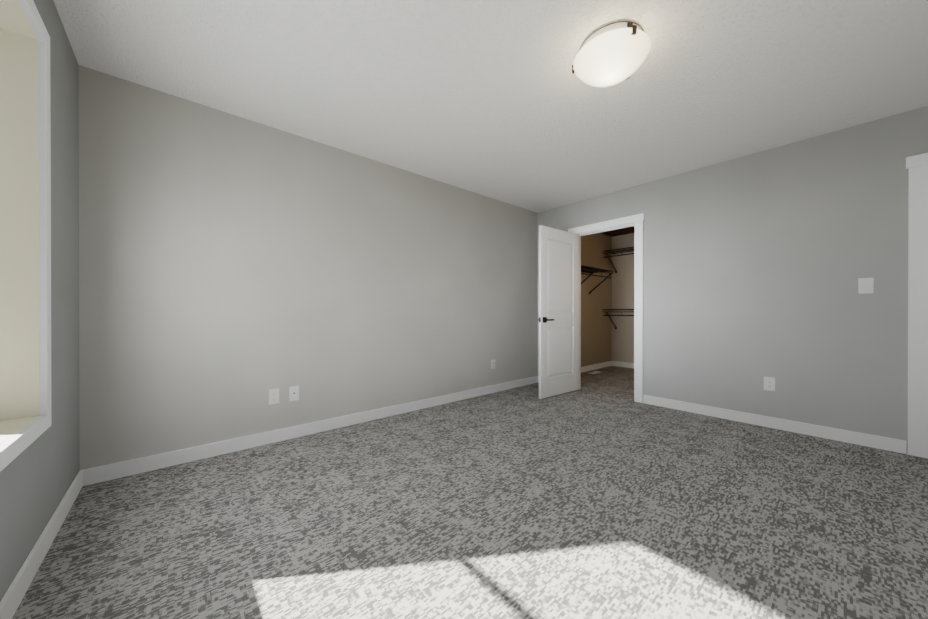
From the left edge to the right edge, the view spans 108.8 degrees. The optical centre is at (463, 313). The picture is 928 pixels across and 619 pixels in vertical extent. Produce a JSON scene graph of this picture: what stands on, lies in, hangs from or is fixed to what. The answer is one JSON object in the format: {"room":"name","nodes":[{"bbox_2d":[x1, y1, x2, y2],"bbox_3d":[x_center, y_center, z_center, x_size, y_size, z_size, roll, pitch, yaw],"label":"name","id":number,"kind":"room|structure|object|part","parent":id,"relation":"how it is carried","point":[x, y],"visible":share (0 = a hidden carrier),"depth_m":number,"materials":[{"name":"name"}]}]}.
{"room":"empty bedroom","nodes":[
{"label":"empty bedroom","id":0,"kind":"room"},
{"bbox_2d":[0,0,79,601],"bbox_3d":[-0.893,-0.213,0.153,0.300,2.460,4.700,0,0,-41],"label":"wall","id":1,"kind":"structure","parent":0,"point":[38,475],"depth_m":1.59,"materials":[{"name":"grey paint"}]},
{"bbox_2d":[0,0,51,471],"bbox_3d":[-1.474,-0.348,0.976,0.140,1.661,1.061,0,0,-41],"label":"window","id":2,"kind":"structure","parent":1,"relation":"in","point":[19,286],"depth_m":1.34,"materials":[{"name":"beige"}]},
{"bbox_2d":[0,469,87,618],"bbox_3d":[-0.774,0.969,0.260,0.015,0.095,4.470,0,0,-41],"label":"baseboard","id":3,"kind":"structure","parent":1,"relation":"attached to","point":[11,600],"depth_m":1.32,"materials":[{"name":"white wood"}]},
{"bbox_2d":[78,65,611,469],"bbox_3d":[0.290,-0.224,4.218,6.820,2.460,0.119,0,0,-41],"label":"wall","id":4,"kind":"structure","parent":0,"point":[233,269],"depth_m":2.57,"materials":[{"name":"grey paint"}]},
{"bbox_2d":[269,388,278,404],"bbox_3d":[-1.486,0.650,2.597,0.074,0.118,0.008,0,0,-41],"label":"electrical outlet","id":5,"kind":"object","parent":4,"relation":"attached to","point":[273,396],"visible":1,"depth_m":2.59,"materials":[{"name":"white plastic"}]},
{"bbox_2d":[289,386,298,400],"bbox_3d":[-1.377,0.650,2.693,0.074,0.118,0.006,0,0,-41],"label":"electrical outlet","id":6,"kind":"object","parent":4,"relation":"attached to","point":[293,393],"visible":1,"depth_m":2.69,"materials":[{"name":"white plastic"}]},
{"bbox_2d":[88,376,538,484],"bbox_3d":[-0.574,0.961,3.385,4.360,0.095,0.015,0,0,-41],"label":"baseboard","id":7,"kind":"structure","parent":4,"relation":"attached to","point":[112,471],"depth_m":2.56,"materials":[{"name":"white wood"}]},
{"bbox_2d":[491,359,494,368],"bbox_3d":[0.371,0.646,4.211,0.074,0.118,0.008,0,0,-41],"label":"electrical outlet","id":8,"kind":"object","parent":4,"relation":"attached to","point":[493,364],"visible":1,"depth_m":4.21,"materials":[{"name":"white plastic"}]},
{"bbox_2d":[581,361,611,372],"bbox_3d":[1.987,0.955,5.614,2.200,0.095,0.015,0,0,-41],"label":"baseboard","id":9,"kind":"structure","parent":4,"relation":"attached to","point":[605,364],"depth_m":5.92,"materials":[{"name":"white wood"}]},
{"bbox_2d":[581,265,611,293],"bbox_3d":[1.819,-0.518,5.209,1.372,0.382,0.420,0,0,-41],"label":"closet shelf","id":10,"kind":"object","parent":4,"relation":"attached to","point":[588,269],"visible":0.6,"depth_m":5.30,"materials":[{"name":"brown metal"}]},
{"bbox_2d":[12,366,927,618],"bbox_3d":[2.741,1.060,2.622,9.020,0.100,5.750,0,0,-41],"label":"floor","id":11,"kind":"structure","parent":0,"point":[603,494],"depth_m":1.58,"materials":[{"name":"carpet"}]},
{"bbox_2d":[53,0,927,236],"bbox_3d":[2.741,-1.500,2.615,9.020,0.100,5.750,0,0,-41],"label":"ceiling","id":12,"kind":"structure","parent":0,"point":[497,100],"depth_m":2.02,"materials":[{"name":"white paint"}]},
{"bbox_2d":[572,19,650,86],"bbox_3d":[0.794,-1.358,1.797,0.389,0.180,0.382,0,0,-41],"label":"ceiling light","id":13,"kind":"object","parent":12,"relation":"attached to","point":[611,53],"visible":1,"depth_m":1.70,"materials":[{"name":"white glass"}]},
{"bbox_3d":[0.792,-1.436,1.794,0.325,0.004,0.325,0,0,-41],"label":"frame","id":14,"kind":"part","parent":13,"relation":"part of","materials":[{"name":"white metal"}]},
{"bbox_2d":[611,233,633,362],"bbox_3d":[3.517,-0.228,5.616,0.115,2.460,2.015,0,0,-41],"label":"wall","id":15,"kind":"structure","parent":0,"point":[622,344],"depth_m":6.17,"materials":[{"name":"paint"}]},
{"bbox_2d":[603,309,633,328],"bbox_3d":[3.275,0.112,5.509,0.420,0.382,1.812,0,0,-41],"label":"closet shelf","id":16,"kind":"object","parent":15,"relation":"attached to","point":[608,315],"visible":0.33,"depth_m":5.90,"materials":[{"name":"brown metal"}]},
{"bbox_2d":[603,247,633,272],"bbox_3d":[3.275,-0.949,5.506,0.420,0.382,1.812,0,0,-41],"label":"closet shelf","id":17,"kind":"object","parent":15,"relation":"attached to","point":[624,250],"visible":0.21,"depth_m":5.96,"materials":[{"name":"brown metal"}]},
{"bbox_2d":[612,361,633,367],"bbox_3d":[3.433,0.955,5.616,0.015,0.095,1.830,0,0,-41],"label":"baseboard","id":18,"kind":"structure","parent":15,"relation":"attached to","point":[614,363],"depth_m":6.16,"materials":[{"name":"white wood"}]},
{"bbox_2d":[537,106,927,453],"bbox_3d":[2.614,-0.221,3.127,0.115,2.460,4.585,0,0,-41],"label":"wall","id":19,"kind":"structure","parent":0,"point":[757,265],"depth_m":2.86,"materials":[{"name":"grey paint"}]},
{"bbox_2d":[538,225,578,398],"bbox_3d":[1.186,-0.014,4.101,0.773,2.017,0.143,0,0,-38],"label":"closet door","id":20,"kind":"structure","parent":19,"relation":"in","point":[558,319],"depth_m":4.05,"materials":[{"name":"white wood"}]},
{"bbox_3d":[0.953,0.077,3.919,0.181,0.064,0.143,0,0,-38],"label":"handle","id":21,"kind":"part","parent":20,"relation":"part of","materials":[{"name":"black metal"}]},
{"bbox_3d":[1.182,-0.064,4.098,0.512,1.655,0.033,0,0,-38],"label":"panel","id":22,"kind":"part","parent":20,"relation":"part of","materials":[{"name":"white wood"}]},
{"bbox_2d":[568,213,644,402],"bbox_3d":[1.754,-0.019,4.116,0.117,2.050,0.765,0,0,-41],"label":"door frame","id":23,"kind":"structure","parent":19,"relation":"attached to","point":[608,229],"depth_m":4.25,"materials":[{"name":"white wood"}]},
{"bbox_2d":[764,377,774,390],"bbox_3d":[2.700,0.624,2.936,0.008,0.118,0.074,0,0,-41],"label":"electrical outlet","id":24,"kind":"object","parent":19,"relation":"attached to","point":[769,383],"visible":1,"depth_m":2.93,"materials":[{"name":"white plastic"}]},
{"bbox_2d":[643,395,906,453],"bbox_3d":[2.596,0.961,3.054,0.013,0.095,1.775,0,0,-41],"label":"baseboard","id":25,"kind":"structure","parent":19,"relation":"attached to","point":[874,441],"depth_m":2.83,"materials":[{"name":"white wood"}]},
{"bbox_2d":[858,278,873,293],"bbox_3d":[3.054,-0.210,2.523,0.013,0.118,0.074,0,0,-41],"label":"light switch","id":26,"kind":"object","parent":19,"relation":"attached to","point":[865,285],"visible":1,"depth_m":2.52,"materials":[{"name":"white plastic"}]},
{"bbox_2d":[906,153,927,458],"bbox_3d":[3.551,-0.052,2.050,0.161,2.127,1.004,0,0,-41],"label":"door frame","id":27,"kind":"structure","parent":19,"relation":"attached to","point":[917,166],"depth_m":2.34,"materials":[{"name":"white wood"}]}
]}

